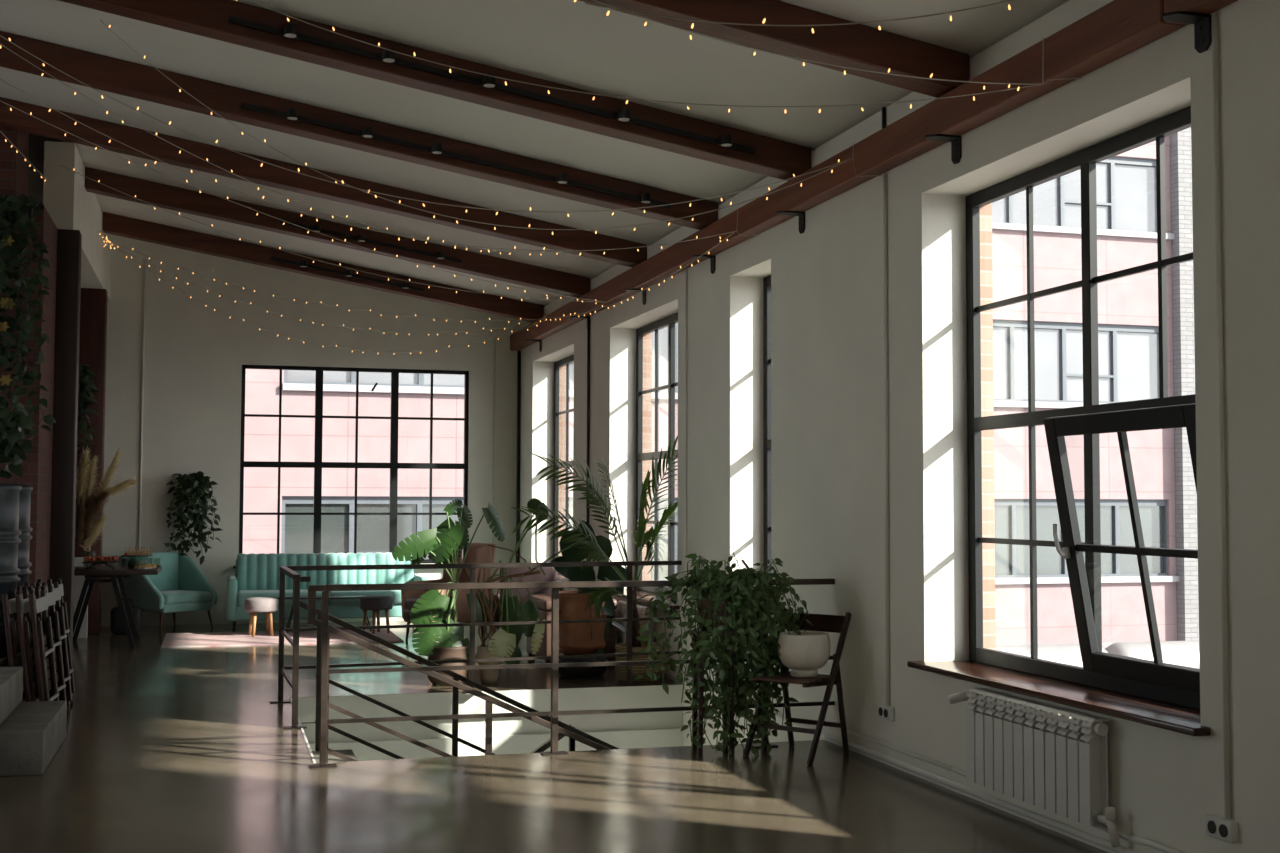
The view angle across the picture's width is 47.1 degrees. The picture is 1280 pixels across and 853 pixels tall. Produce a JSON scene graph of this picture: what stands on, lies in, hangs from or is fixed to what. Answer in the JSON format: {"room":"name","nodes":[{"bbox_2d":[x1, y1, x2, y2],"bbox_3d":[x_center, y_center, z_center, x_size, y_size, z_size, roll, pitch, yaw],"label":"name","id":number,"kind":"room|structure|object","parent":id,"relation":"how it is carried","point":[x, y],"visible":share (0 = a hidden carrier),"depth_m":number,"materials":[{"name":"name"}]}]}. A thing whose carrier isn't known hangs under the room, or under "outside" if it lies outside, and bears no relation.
{"room":"loft lounge","nodes":[
{"label":"loft lounge","id":0,"kind":"room"},
{"bbox_2d":[2,204,33,221],"bbox_3d":[-5.066,-1.674,11.477,0.600,0.120,0.160,1,-3,-16],"label":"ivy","id":1,"kind":"object","parent":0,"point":[24,208],"depth_m":11.46,"materials":[{"name":"plant"}]},
{"bbox_2d":[0,125,56,585],"bbox_3d":[-6.482,-0.483,11.765,3.240,5.100,1.030,1,-3,-16],"label":"brick wall","id":2,"kind":"structure","parent":0,"point":[37,469],"depth_m":11.91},
{"bbox_2d":[49,229,81,655],"bbox_3d":[-5.047,0.205,12.811,0.240,3.840,0.235,1,-3,-16],"label":"column","id":3,"kind":"structure","parent":2,"relation":"attached to","point":[69,242],"depth_m":12.73,"materials":[{"name":"brown wood"}]},
{"bbox_2d":[43,141,111,300],"bbox_3d":[-5.747,-1.994,15.142,0.250,0.780,4.740,1,-3,-16],"label":"wall","id":4,"kind":"structure","parent":0,"point":[66,199],"depth_m":13.25,"materials":[{"name":"white paint"}]},
{"bbox_2d":[77,364,99,466],"bbox_3d":[-5.863,-0.179,15.151,0.580,1.264,0.487,1,-3,-16],"label":"hanging fern","id":5,"kind":"object","parent":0,"point":[85,382],"visible":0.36,"depth_m":15.14,"materials":[{"name":"green plant"}]},
{"bbox_2d":[100,234,520,625],"bbox_3d":[-5.422,-0.156,17.750,8.600,5.453,0.260,1,-3,-16],"label":"wall","id":6,"kind":"structure","parent":0,"point":[195,354],"depth_m":17.74,"materials":[{"name":"white paint"}]},
{"bbox_2d":[138,259,145,552],"bbox_3d":[-5.920,0.164,17.443,0.028,4.340,0.028,1,-3,-16],"label":"conduit","id":7,"kind":"object","parent":6,"relation":"attached to","point":[144,272],"visible":0.66,"depth_m":17.45,"materials":[{"name":"plastic"}]},
{"bbox_2d":[163,471,221,564],"bbox_3d":[-5.286,1.125,17.414,0.670,1.192,0.366,1,-3,-16],"label":"plant","id":8,"kind":"object","parent":6,"relation":"attached to","point":[192,484],"visible":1,"depth_m":17.36,"materials":[{"name":"green plant"}]},
{"bbox_2d":[233,365,468,568],"bbox_3d":[-3.498,0.500,18.149,2.900,2.465,0.220,1,-3,-16],"label":"window","id":9,"kind":"structure","parent":6,"relation":"in","point":[317,464],"depth_m":18.20,"materials":[{"name":"paint"}]},
{"bbox_2d":[492,334,495,593],"bbox_3d":[-1.850,0.616,18.597,0.024,3.580,0.024,1,-3,-16],"label":"conduit","id":10,"kind":"object","parent":6,"relation":"attached to","point":[494,334],"visible":0.66,"depth_m":18.61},
{"bbox_2d":[302,711,682,760],"bbox_3d":[-1.287,3.826,11.591,3.327,3.110,0.280,1,-3,-16],"label":"wall","id":11,"kind":"structure","parent":0,"point":[510,735],"depth_m":11.59,"materials":[{"name":"paint"}]},
{"bbox_2d":[298,685,684,722],"bbox_3d":[-1.139,2.172,11.541,3.127,0.189,0.012,1,-3,-16],"label":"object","id":12,"kind":"structure","parent":11,"relation":"attached to","point":[416,704],"depth_m":11.56,"materials":[{"name":"paint"}]},
{"bbox_2d":[0,0,1069,306],"bbox_3d":[-2.240,-2.726,7.042,9.100,1.738,22.900,1,-3,-16],"label":"ceiling","id":13,"kind":"structure","parent":0,"point":[570,43],"depth_m":9.85,"materials":[{"name":"paint"}]},
{"bbox_2d":[0,193,56,459],"bbox_3d":[-5.008,-0.851,11.318,0.983,2.241,0.437,1,-3,-16],"label":"ivy","id":14,"kind":"object","parent":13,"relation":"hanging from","point":[18,211],"visible":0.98,"depth_m":11.35,"materials":[{"name":"green plant"}]},
{"bbox_2d":[103,212,542,321],"bbox_3d":[-3.538,-1.789,16.833,4.933,1.030,0.200,1,-3,-16],"label":"ceiling beam","id":15,"kind":"structure","parent":13,"relation":"attached to","point":[113,224],"depth_m":16.68,"materials":[{"name":"brown wood"}]},
{"bbox_2d":[271,256,423,291],"bbox_3d":[-3.313,-1.737,16.721,1.724,0.324,0.134,1,-3,-16],"label":"track light","id":16,"kind":"object","parent":15,"relation":"attached to","point":[348,273],"visible":1,"depth_m":16.72,"materials":[{"name":"black metal"}]},
{"bbox_2d":[0,97,646,266],"bbox_3d":[-3.898,-2.297,12.221,8.195,1.581,0.200,1,-3,-16],"label":"ceiling beam","id":17,"kind":"structure","parent":13,"relation":"attached to","point":[248,168],"depth_m":12.44,"materials":[{"name":"brown wood"}]},
{"bbox_2d":[0,44,559,254],"bbox_3d":[-2.188,-1.832,11.130,0.028,0.644,6.056,-2,-3,32],"label":"string light","id":18,"kind":"object","parent":17,"relation":"hanging from","point":[0,44],"visible":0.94,"depth_m":10.13,"materials":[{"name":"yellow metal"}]},
{"bbox_2d":[85,167,589,296],"bbox_3d":[-2.909,-1.896,14.654,4.933,1.030,0.200,1,-3,-16],"label":"ceiling beam","id":19,"kind":"structure","parent":13,"relation":"attached to","point":[160,195],"depth_m":14.51,"materials":[{"name":"brown wood"}]},
{"bbox_2d":[279,220,461,262],"bbox_3d":[-2.651,-1.838,14.552,1.796,0.336,0.134,1,-3,-16],"label":"track light","id":20,"kind":"object","parent":19,"relation":"attached to","point":[361,238],"visible":0.97,"depth_m":14.58,"materials":[{"name":"black metal"}]},
{"bbox_2d":[0,31,717,229],"bbox_3d":[-3.396,-2.396,10.339,8.275,1.595,0.200,1,-3,-16],"label":"ceiling beam","id":21,"kind":"structure","parent":13,"relation":"attached to","point":[101,72],"depth_m":10.57,"materials":[{"name":"brown wood"}]},
{"bbox_2d":[241,102,670,208],"bbox_3d":[-1.278,-1.979,10.756,3.182,0.570,0.134,1,-3,-16],"label":"track light","id":22,"kind":"object","parent":21,"relation":"attached to","point":[292,114],"visible":1,"depth_m":10.75,"materials":[{"name":"black metal"}]},
{"bbox_2d":[58,0,810,180],"bbox_3d":[-2.883,-2.484,8.563,8.275,1.595,0.200,1,-3,-16],"label":"ceiling beam","id":23,"kind":"structure","parent":13,"relation":"attached to","point":[775,158],"depth_m":8.98,"materials":[{"name":"brown wood"}]},
{"bbox_2d":[228,15,755,153],"bbox_3d":[-0.819,-2.076,8.965,3.275,0.586,0.134,1,-3,-16],"label":"track light","id":24,"kind":"object","parent":23,"relation":"attached to","point":[290,30],"visible":0.96,"depth_m":8.94,"materials":[{"name":"black metal"}]},
{"bbox_2d":[579,0,969,97],"bbox_3d":[-2.301,-2.583,6.548,8.275,1.595,0.200,1,-3,-16],"label":"ceiling beam","id":25,"kind":"structure","parent":13,"relation":"attached to","point":[858,46],"depth_m":7.36,"materials":[{"name":"brown wood"}]},
{"bbox_2d":[0,621,1108,852],"bbox_3d":[-2.274,1.941,6.907,8.720,0.200,22.700,1,-3,-16],"label":"floor","id":26,"kind":"structure","parent":0,"point":[178,749],"depth_m":7.61,"materials":[{"name":"concrete"}]},
{"bbox_2d":[0,666,22,722],"bbox_3d":[-4.875,1.713,8.980,2.060,0.445,4.900,1,-3,-16],"label":"concrete step","id":27,"kind":"structure","parent":26,"relation":"on","point":[11,678],"depth_m":8.74,"materials":[{"name":"concrete"}]},
{"bbox_2d":[0,657,8,666],"bbox_3d":[-5.296,1.653,10.138,1.890,0.213,2.450,1,-3,-16],"label":"concrete platform","id":28,"kind":"object","parent":27,"relation":"on","point":[4,660],"visible":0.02,"depth_m":9.67,"materials":[{"name":"concrete"}]},
{"bbox_2d":[0,484,21,657],"bbox_3d":[-4.500,0.959,9.855,0.636,1.150,0.636,1,-3,-16],"label":"drum","id":29,"kind":"object","parent":28,"relation":"on","point":[9,493],"visible":0.77,"depth_m":9.78,"materials":[{"name":"black metal"}]},
{"bbox_2d":[0,406,32,477],"bbox_3d":[-4.251,0.048,9.631,0.524,0.660,0.394,1,-3,-16],"label":"ivy","id":30,"kind":"object","parent":29,"relation":"on","point":[12,443],"visible":1,"depth_m":9.60,"materials":[{"name":"green plant"}]},
{"bbox_2d":[17,485,32,590],"bbox_3d":[-4.816,1.005,10.803,0.636,1.150,0.636,1,-3,-16],"label":"drum","id":31,"kind":"object","parent":28,"relation":"on","point":[24,564],"visible":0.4,"depth_m":10.78,"materials":[{"name":"black metal"}]},
{"bbox_2d":[2,590,29,701],"bbox_3d":[-4.018,1.520,9.522,0.147,0.892,0.452,1,-3,-12],"label":"folded chair","id":32,"kind":"object","parent":26,"relation":"on","point":[9,606],"visible":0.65,"depth_m":9.34,"materials":[{"name":"brown wood"}]},
{"bbox_2d":[15,590,44,701],"bbox_3d":[-3.942,1.522,9.544,0.147,0.892,0.452,1,-3,-11],"label":"folded chair","id":33,"kind":"object","parent":26,"relation":"on","point":[23,606],"visible":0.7,"depth_m":9.35,"materials":[{"name":"brown wood"}]},
{"bbox_2d":[0,700,66,776],"bbox_3d":[-3.682,1.785,8.201,0.725,0.231,1.950,1,-3,-16],"label":"concrete step","id":34,"kind":"structure","parent":26,"relation":"on","point":[31,735],"depth_m":8.10,"materials":[{"name":"grey concrete"}]},
{"bbox_2d":[29,590,58,700],"bbox_3d":[-3.871,1.523,9.566,0.147,0.892,0.452,1,-3,-13],"label":"folded chair","id":35,"kind":"object","parent":26,"relation":"on","point":[38,605],"visible":0.84,"depth_m":9.43,"materials":[{"name":"brown wood"}]},
{"bbox_2d":[35,586,66,700],"bbox_3d":[-4.007,1.545,10.008,0.147,0.892,0.452,1,-3,-10],"label":"folded chair","id":36,"kind":"object","parent":26,"relation":"on","point":[57,642],"visible":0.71,"depth_m":10.16,"materials":[{"name":"brown wood"}]},
{"bbox_2d":[41,582,71,704],"bbox_3d":[-4.159,1.568,10.485,0.147,0.892,0.452,1,-3,-10],"label":"folded chair","id":37,"kind":"object","parent":26,"relation":"on","point":[59,608],"visible":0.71,"depth_m":10.65,"materials":[{"name":"brown wood"}]},
{"bbox_2d":[47,579,74,695],"bbox_3d":[-4.303,1.590,10.933,0.147,0.892,0.452,1,-3,-12],"label":"folded chair","id":38,"kind":"object","parent":26,"relation":"on","point":[59,581],"visible":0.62,"depth_m":11.09,"materials":[{"name":"brown wood"}]},
{"bbox_2d":[73,557,87,637],"bbox_3d":[-6.101,1.839,15.773,0.350,0.865,0.070,1,-3,-16],"label":"panel","id":39,"kind":"object","parent":26,"relation":"on","point":[78,580],"visible":0.15,"depth_m":15.78,"materials":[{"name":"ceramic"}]},
{"bbox_2d":[75,288,107,633],"bbox_3d":[-6.225,0.381,16.393,0.445,3.840,0.250,1,-3,-16],"label":"column","id":40,"kind":"structure","parent":26,"relation":"on","point":[93,302],"depth_m":16.34,"materials":[{"name":"red wood"}]},
{"bbox_2d":[73,565,160,647],"bbox_3d":[-5.478,1.853,15.119,1.005,0.788,1.070,1,-3,-16],"label":"buffet table","id":41,"kind":"object","parent":26,"relation":"on","point":[90,575],"visible":0.77,"depth_m":14.72,"materials":[{"name":"brown wood"}]},
{"bbox_2d":[82,556,118,569],"bbox_3d":[-5.434,1.372,14.806,0.340,0.136,0.200,1,-3,-16],"label":"tray","id":42,"kind":"object","parent":41,"relation":"on","point":[100,559],"visible":1,"depth_m":14.76,"materials":[{"name":"black metal"}]},
{"bbox_2d":[75,446,138,568],"bbox_3d":[-5.440,0.818,14.963,0.688,1.262,0.323,1,-3,-16],"label":"pampas vase","id":43,"kind":"object","parent":41,"relation":"on","point":[89,507],"visible":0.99,"depth_m":14.92,"materials":[{"name":"beige plant"}]},
{"bbox_2d":[122,546,152,568],"bbox_3d":[-5.146,1.342,15.037,0.304,0.225,0.304,1,-3,-16],"label":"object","id":44,"kind":"object","parent":41,"relation":"on","point":[131,564],"visible":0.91,"depth_m":14.96,"materials":[{"name":"clear glass"}]},
{"bbox_2d":[110,598,141,633],"bbox_3d":[-5.708,2.107,16.327,0.320,0.388,0.200,1,-3,-16],"label":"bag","id":45,"kind":"object","parent":26,"relation":"on","point":[117,626],"visible":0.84,"depth_m":16.23,"materials":[{"name":"black"}]},
{"bbox_2d":[119,552,217,632],"bbox_3d":[-5.410,1.896,16.884,0.740,0.872,0.868,-2,-3,34],"label":"armchair","id":46,"kind":"object","parent":26,"relation":"on","point":[180,585],"visible":0.79,"depth_m":16.88,"materials":[{"name":"teal fabric"}]},
{"bbox_2d":[160,590,210,604],"bbox_3d":[-5.369,1.957,16.853,0.620,0.118,0.650,-2,-3,34],"label":"seat cushion","id":47,"kind":"object","parent":46,"relation":"on","point":[170,597],"depth_m":16.73,"materials":[{"name":"teal fabric"}]},
{"bbox_2d":[161,629,403,647],"bbox_3d":[-3.861,2.277,15.847,2.430,0.012,1.530,1,-3,-16],"label":"rug","id":48,"kind":"object","parent":26,"relation":"on","point":[208,639],"visible":0.64,"depth_m":15.65,"materials":[{"name":"beige fabric"}]},
{"bbox_2d":[244,597,277,636],"bbox_3d":[-4.132,2.072,16.023,0.362,0.416,0.362,2,-3,-26],"label":"stool","id":49,"kind":"object","parent":48,"relation":"on","point":[253,605],"visible":1,"depth_m":15.91,"materials":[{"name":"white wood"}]},
{"bbox_2d":[272,595,371,632],"bbox_3d":[-3.514,2.116,16.585,1.258,0.390,0.351,1,-3,-16],"label":"coffee table","id":50,"kind":"object","parent":48,"relation":"on","point":[336,596],"visible":0.41,"depth_m":16.56,"materials":[{"name":"black metal"}]},
{"bbox_2d":[360,595,392,633],"bbox_3d":[-2.941,2.094,16.387,0.362,0.416,0.362,3,-4,-44],"label":"stool","id":51,"kind":"object","parent":48,"relation":"on","point":[371,602],"visible":0.98,"depth_m":16.27,"materials":[{"name":"fabric"}]},
{"bbox_2d":[226,552,428,630],"bbox_3d":[-3.655,1.915,17.195,2.280,0.849,0.850,1,-3,-16],"label":"sofa","id":52,"kind":"object","parent":26,"relation":"on","point":[256,575],"visible":0.66,"depth_m":17.14,"materials":[{"name":"teal fabric"}]},
{"bbox_2d":[237,553,326,591],"bbox_3d":[-4.212,1.723,17.280,1.019,0.461,0.237,1,-3,-16],"label":"cushion","id":53,"kind":"object","parent":52,"relation":"on","point":[260,571],"depth_m":17.18,"materials":[{"name":"teal fabric"}]},
{"bbox_2d":[237,589,329,605],"bbox_3d":[-4.117,1.972,16.939,1.021,0.150,0.620,1,-3,-16],"label":"seat cushion","id":54,"kind":"object","parent":52,"relation":"on","point":[242,594],"depth_m":16.68,"materials":[{"name":"teal fabric"}]},
{"bbox_2d":[329,590,401,604],"bbox_3d":[-3.133,1.989,17.223,1.021,0.150,0.620,1,-3,-16],"label":"seat cushion","id":55,"kind":"object","parent":52,"relation":"on","point":[395,594],"depth_m":16.90,"materials":[{"name":"teal fabric"}]},
{"bbox_2d":[326,552,413,583],"bbox_3d":[-3.227,1.740,17.564,1.019,0.461,0.237,1,-3,-16],"label":"cushion","id":56,"kind":"object","parent":52,"relation":"on","point":[380,576],"depth_m":17.48,"materials":[{"name":"teal fabric"}]},
{"bbox_2d":[312,749,356,762],"bbox_3d":[-0.560,2.911,9.454,3.110,1.568,1.170,1,-3,-16],"label":"staircase","id":57,"kind":"structure","parent":26,"relation":"attached to","point":[331,758],"depth_m":9.45,"materials":[{"name":"concrete"}]},
{"bbox_2d":[401,543,495,640],"bbox_3d":[-2.012,1.758,15.548,0.823,1.034,0.810,2,-3,-31],"label":"chair","id":58,"kind":"object","parent":26,"relation":"on","point":[477,552],"visible":0.38,"depth_m":15.43,"materials":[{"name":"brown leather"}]},
{"bbox_2d":[392,499,505,685],"bbox_3d":[-1.555,1.369,11.967,0.945,1.555,0.336,1,-3,-16],"label":"monstera plant","id":59,"kind":"object","parent":26,"relation":"on","point":[444,547],"visible":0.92,"depth_m":11.90,"materials":[{"name":"green plant"}]},
{"bbox_2d":[293,576,618,758],"bbox_3d":[-0.954,2.138,10.061,2.804,2.244,0.045,1,-3,-16],"label":"handrail","id":60,"kind":"object","parent":26,"relation":"attached to","point":[455,691],"visible":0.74,"depth_m":9.87,"materials":[{"name":"metal"}]},
{"bbox_2d":[307,585,609,761],"bbox_3d":[-0.584,2.037,8.818,2.783,2.194,0.045,1,-3,-16],"label":"handrail","id":61,"kind":"object","parent":26,"relation":"attached to","point":[311,618],"visible":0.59,"depth_m":8.61,"materials":[{"name":"metal"}]},
{"bbox_2d":[489,567,557,628],"bbox_3d":[-1.065,1.794,14.684,0.840,0.881,0.848,0,-3,4],"label":"lounge chair","id":62,"kind":"object","parent":26,"relation":"on","point":[551,575],"visible":0.08,"depth_m":14.31,"materials":[{"name":"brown leather"}]},
{"bbox_2d":[464,498,589,683],"bbox_3d":[-0.925,1.350,12.165,1.112,1.515,0.270,1,-3,-16],"label":"plant","id":63,"kind":"object","parent":26,"relation":"on","point":[504,644],"visible":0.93,"depth_m":12.12,"materials":[{"name":"green plant"}]},
{"bbox_2d":[526,594,616,662],"bbox_3d":[-0.645,1.883,13.651,0.680,0.600,0.885,1,-3,-16],"label":"armchair","id":64,"kind":"object","parent":26,"relation":"on","point":[542,601],"visible":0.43,"depth_m":13.32,"materials":[{"name":"fabric"}]},
{"bbox_2d":[309,578,834,767],"bbox_3d":[-0.337,1.428,8.720,3.168,1.018,0.162,1,-3,-16],"label":"railing","id":65,"kind":"object","parent":26,"relation":"on","point":[554,586],"visible":0.8,"depth_m":8.57,"materials":[{"name":"metal"}]},
{"bbox_2d":[550,520,626,678],"bbox_3d":[-0.407,1.463,12.529,0.644,1.329,0.469,0,-3,10],"label":"rubber plant","id":66,"kind":"object","parent":26,"relation":"on","point":[585,638],"visible":0.73,"depth_m":12.40,"materials":[{"name":"green plant"}]},
{"bbox_2d":[511,436,677,681],"bbox_3d":[-0.323,1.082,12.316,1.589,2.069,0.548,1,-3,-16],"label":"palm plant","id":67,"kind":"object","parent":26,"relation":"on","point":[642,538],"visible":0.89,"depth_m":12.28,"materials":[{"name":"plant"}]},
{"bbox_2d":[615,642,663,681],"bbox_3d":[-0.004,1.974,12.323,0.410,0.290,0.410,1,-3,-16],"label":"basket","id":68,"kind":"object","parent":26,"relation":"on","point":[637,670],"depth_m":12.17,"materials":[{"name":"wicker"}]},
{"bbox_2d":[635,552,813,755],"bbox_3d":[0.529,1.355,8.767,1.109,1.207,0.520,1,-3,-16],"label":"trailing plant","id":69,"kind":"object","parent":26,"relation":"on","point":[730,608],"visible":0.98,"depth_m":8.70,"materials":[{"name":"green plant"}]},
{"bbox_2d":[743,608,851,764],"bbox_3d":[0.937,1.522,8.680,0.464,0.848,0.488,-2,-4,39],"label":"folding chair","id":70,"kind":"object","parent":26,"relation":"on","point":[821,622],"visible":0.82,"depth_m":8.66,"materials":[{"name":"brown wood"}]},
{"bbox_2d":[778,631,830,676],"bbox_3d":[0.968,1.344,8.662,0.310,0.251,0.310,1,-3,-16],"label":"ceramic pot","id":71,"kind":"object","parent":70,"relation":"on","point":[805,653],"visible":1,"depth_m":8.55,"materials":[{"name":"ceramic"}]},
{"bbox_2d":[585,0,1013,32],"bbox_3d":[0.657,-1.511,5.374,1.727,0.152,0.021,0,-3,4],"label":"string light","id":72,"kind":"object","parent":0,"point":[1009,7],"visible":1,"depth_m":5.37,"materials":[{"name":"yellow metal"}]},
{"bbox_2d":[519,0,1279,852],"bbox_3d":[1.715,1.672,8.072,0.420,7.080,22.700,1,-3,-16],"label":"wall","id":73,"kind":"structure","parent":0,"point":[828,454],"depth_m":8.11,"materials":[{"name":"white paint"}]},
{"bbox_2d":[516,351,520,562],"bbox_3d":[-1.541,0.731,18.588,0.044,3.390,0.044,1,-3,-16],"label":"conduit","id":74,"kind":"object","parent":73,"relation":"attached to","point":[518,352],"visible":0.66,"depth_m":18.59,"materials":[{"name":"metal"}]},
{"bbox_2d":[553,354,573,581],"bbox_3d":[-0.901,0.450,16.901,0.389,2.588,2.260,1,-3,-16],"label":"window","id":75,"kind":"structure","parent":73,"relation":"in","point":[566,361],"depth_m":17.86,"materials":[{"name":"paint"}]},
{"bbox_2d":[586,317,589,561],"bbox_3d":[-0.536,0.561,15.136,0.030,3.390,0.030,1,-3,-16],"label":"conduit","id":76,"kind":"object","parent":73,"relation":"attached to","point":[588,318],"visible":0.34,"depth_m":15.16,"materials":[{"name":"metal"}]},
{"bbox_2d":[617,600,653,643],"bbox_3d":[-0.069,1.845,13.162,0.144,0.519,1.127,1,-3,-16],"label":"radiator","id":77,"kind":"object","parent":73,"relation":"attached to","point":[643,610],"visible":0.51,"depth_m":13.04,"materials":[{"name":"white metal"}]},
{"bbox_2d":[684,270,686,685],"bbox_3d":[0.375,0.407,11.999,0.020,3.390,0.020,1,-3,-16],"label":"conduit","id":78,"kind":"object","parent":73,"relation":"attached to","point":[685,646],"visible":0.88,"depth_m":12.00,"materials":[{"name":"metal"}]},
{"bbox_2d":[763,275,774,630],"bbox_3d":[0.908,0.142,10.640,0.389,2.588,0.970,1,-3,-16],"label":"window","id":79,"kind":"structure","parent":73,"relation":"in","point":[767,280],"depth_m":11.04,"materials":[{"name":"paint"}]},
{"bbox_2d":[510,0,1237,350],"bbox_3d":[1.491,-1.593,8.061,0.123,0.198,22.295,1,-3,-16],"label":"beam","id":80,"kind":"structure","parent":73,"relation":"attached to","point":[1118,28],"depth_m":7.82,"materials":[{"name":"brown wood"}]},
{"bbox_2d":[1,101,602,303],"bbox_3d":[-2.362,-1.698,12.004,0.028,0.844,5.897,-3,-4,43],"label":"string light","id":81,"kind":"object","parent":80,"relation":"hanging from","point":[30,114],"visible":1,"depth_m":11.45,"materials":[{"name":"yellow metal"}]},
{"bbox_2d":[105,239,545,353],"bbox_3d":[-3.449,-1.413,16.330,4.815,1.210,0.024,1,-3,-8],"label":"string light","id":82,"kind":"object","parent":80,"relation":"attached to","point":[105,239],"visible":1,"depth_m":16.30,"materials":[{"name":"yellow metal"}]},
{"bbox_2d":[60,165,595,301],"bbox_3d":[-2.662,-1.710,13.378,4.903,0.991,0.026,1,-3,-18],"label":"string light","id":83,"kind":"object","parent":80,"relation":"hanging from","point":[60,165],"visible":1,"depth_m":13.27,"materials":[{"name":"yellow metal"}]},
{"bbox_2d":[0,79,758,254],"bbox_3d":[-1.583,-1.652,9.769,5.072,0.926,0.136,1,-3,-18],"label":"string light","id":84,"kind":"object","parent":80,"relation":"hanging from","point":[0,79],"visible":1,"depth_m":9.65,"materials":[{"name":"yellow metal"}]},
{"bbox_2d":[0,35,881,216],"bbox_3d":[-1.048,-1.647,8.243,4.947,0.912,0.109,1,-3,-8],"label":"string light","id":85,"kind":"object","parent":80,"relation":"hanging from","point":[9,40],"visible":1,"depth_m":8.19,"materials":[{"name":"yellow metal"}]},
{"bbox_2d":[100,20,850,234],"bbox_3d":[-1.093,-1.875,8.980,4.740,1.445,0.029,0,-3,8],"label":"string light","id":86,"kind":"object","parent":80,"relation":"hanging from","point":[100,20],"visible":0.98,"depth_m":8.94,"materials":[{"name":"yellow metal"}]},
{"bbox_2d":[236,0,1036,113],"bbox_3d":[-0.137,-1.835,7.032,3.993,0.771,0.023,0,-3,11],"label":"string light","id":87,"kind":"object","parent":80,"relation":"hanging from","point":[236,0],"visible":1,"depth_m":6.99,"materials":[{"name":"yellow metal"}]},
{"bbox_2d":[574,0,1081,90],"bbox_3d":[0.811,-1.645,6.258,2.415,0.282,0.131,1,-3,-18],"label":"string light","id":88,"kind":"object","parent":80,"relation":"hanging from","point":[645,24],"visible":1,"depth_m":6.30,"materials":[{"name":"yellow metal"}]},
{"bbox_2d":[883,173,889,705],"bbox_3d":[1.412,0.061,8.418,0.022,3.050,0.022,1,-3,-16],"label":"conduit","id":89,"kind":"object","parent":73,"relation":"attached to","point":[884,174],"visible":1,"depth_m":8.41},
{"bbox_2d":[661,670,1139,852],"bbox_3d":[1.536,1.861,7.855,0.034,0.034,21.400,1,-3,-16],"label":"pipe","id":90,"kind":"object","parent":73,"relation":"attached to","point":[1066,828],"visible":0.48,"depth_m":7.34,"materials":[{"name":"white metal"}]},
{"bbox_2d":[925,134,961,163],"bbox_3d":[1.570,-1.445,7.663,0.189,0.134,0.090,1,-3,-16],"label":"bracket","id":91,"kind":"object","parent":73,"relation":"attached to","point":[956,143],"visible":1,"depth_m":7.66,"materials":[{"name":"black metal"}]},
{"bbox_2d":[834,727,1185,852],"bbox_3d":[2.844,1.565,3.298,0.028,0.041,11.900,1,-3,-16],"label":"pipe","id":92,"kind":"object","parent":73,"relation":"attached to","point":[1134,839],"visible":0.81,"depth_m":7.48,"materials":[{"name":"metal"}]},
{"bbox_2d":[948,688,1119,847],"bbox_3d":[1.780,1.531,6.761,0.144,0.519,1.307,1,-3,-16],"label":"radiator","id":93,"kind":"object","parent":73,"relation":"attached to","point":[1052,758],"visible":1,"depth_m":6.62,"materials":[{"name":"white metal"}]},
{"bbox_2d":[907,106,1210,735],"bbox_3d":[1.980,-0.041,6.931,0.389,2.588,2.440,1,-3,-16],"label":"window","id":94,"kind":"structure","parent":73,"relation":"in","point":[1156,693],"depth_m":6.90,"materials":[{"name":"paint"}]},
{"bbox_2d":[1162,11,1211,52],"bbox_3d":[2.124,-1.540,5.744,0.189,0.134,0.090,1,-3,-16],"label":"bracket","id":95,"kind":"object","parent":73,"relation":"attached to","point":[1202,25],"visible":1,"depth_m":5.75,"materials":[{"name":"black metal"}]},
{"bbox_2d":[1212,13,1230,818],"bbox_3d":[2.221,-0.062,5.615,0.022,3.080,0.022,1,-3,-16],"label":"conduit","id":96,"kind":"object","parent":73,"relation":"attached to","point":[1221,430],"visible":1,"depth_m":5.61,"materials":[{"name":"white plastic"}]},
{"bbox_2d":[1206,814,1237,843],"bbox_3d":[2.201,1.523,5.563,0.040,0.080,0.150,1,-3,-16],"label":"wall socket","id":97,"kind":"object","parent":73,"relation":"attached to","point":[1218,827],"visible":1,"depth_m":5.54,"materials":[{"name":"white plastic"}]},
{"label":"outside","id":98,"kind":"structure","parent":0,"visible":0},
{"bbox_3d":[5.431,6.471,16.882,100.000,0.200,110.000,1,-3,-16],"label":"ground","id":99,"kind":"structure","parent":98,"visible":0},
{"bbox_2d":[243,135,1179,644],"bbox_3d":[-5.914,-0.542,29.528,32.960,15.000,8.100,1,-3,-16],"label":"office building","id":100,"kind":"structure","parent":99,"relation":"on","point":[1126,186],"depth_m":29.37,"materials":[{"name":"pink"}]},
{"bbox_2d":[996,641,1137,648],"bbox_3d":[5.112,4.711,17.554,7.300,3.380,7.700,1,-3,-16],"label":"annex roof","id":101,"kind":"structure","parent":99,"relation":"on","point":[1104,644],"depth_m":21.84,"materials":[{"name":"white"}]},
{"bbox_2d":[996,644,1107,666],"bbox_3d":[3.727,2.620,15.537,2.650,0.587,0.514,1,-3,-16],"label":"air duct","id":102,"kind":"object","parent":101,"relation":"on","point":[1070,654],"visible":0.18,"depth_m":15.55,"materials":[{"name":"metal"}]},
{"bbox_2d":[1105,640,1199,668],"bbox_3d":[6.657,2.672,16.381,3.250,0.587,0.514,1,-3,-16],"label":"air duct","id":103,"kind":"object","parent":101,"relation":"on","point":[1182,653],"visible":0.21,"depth_m":15.92,"materials":[{"name":"metal"}]},
{"bbox_2d":[1170,127,1198,640],"bbox_3d":[14.283,-0.188,35.267,9.040,15.000,8.250,1,-3,-16],"label":"brick building","id":104,"kind":"structure","parent":99,"relation":"on","point":[1180,142],"depth_m":30.17,"materials":[{"name":"white brick"}]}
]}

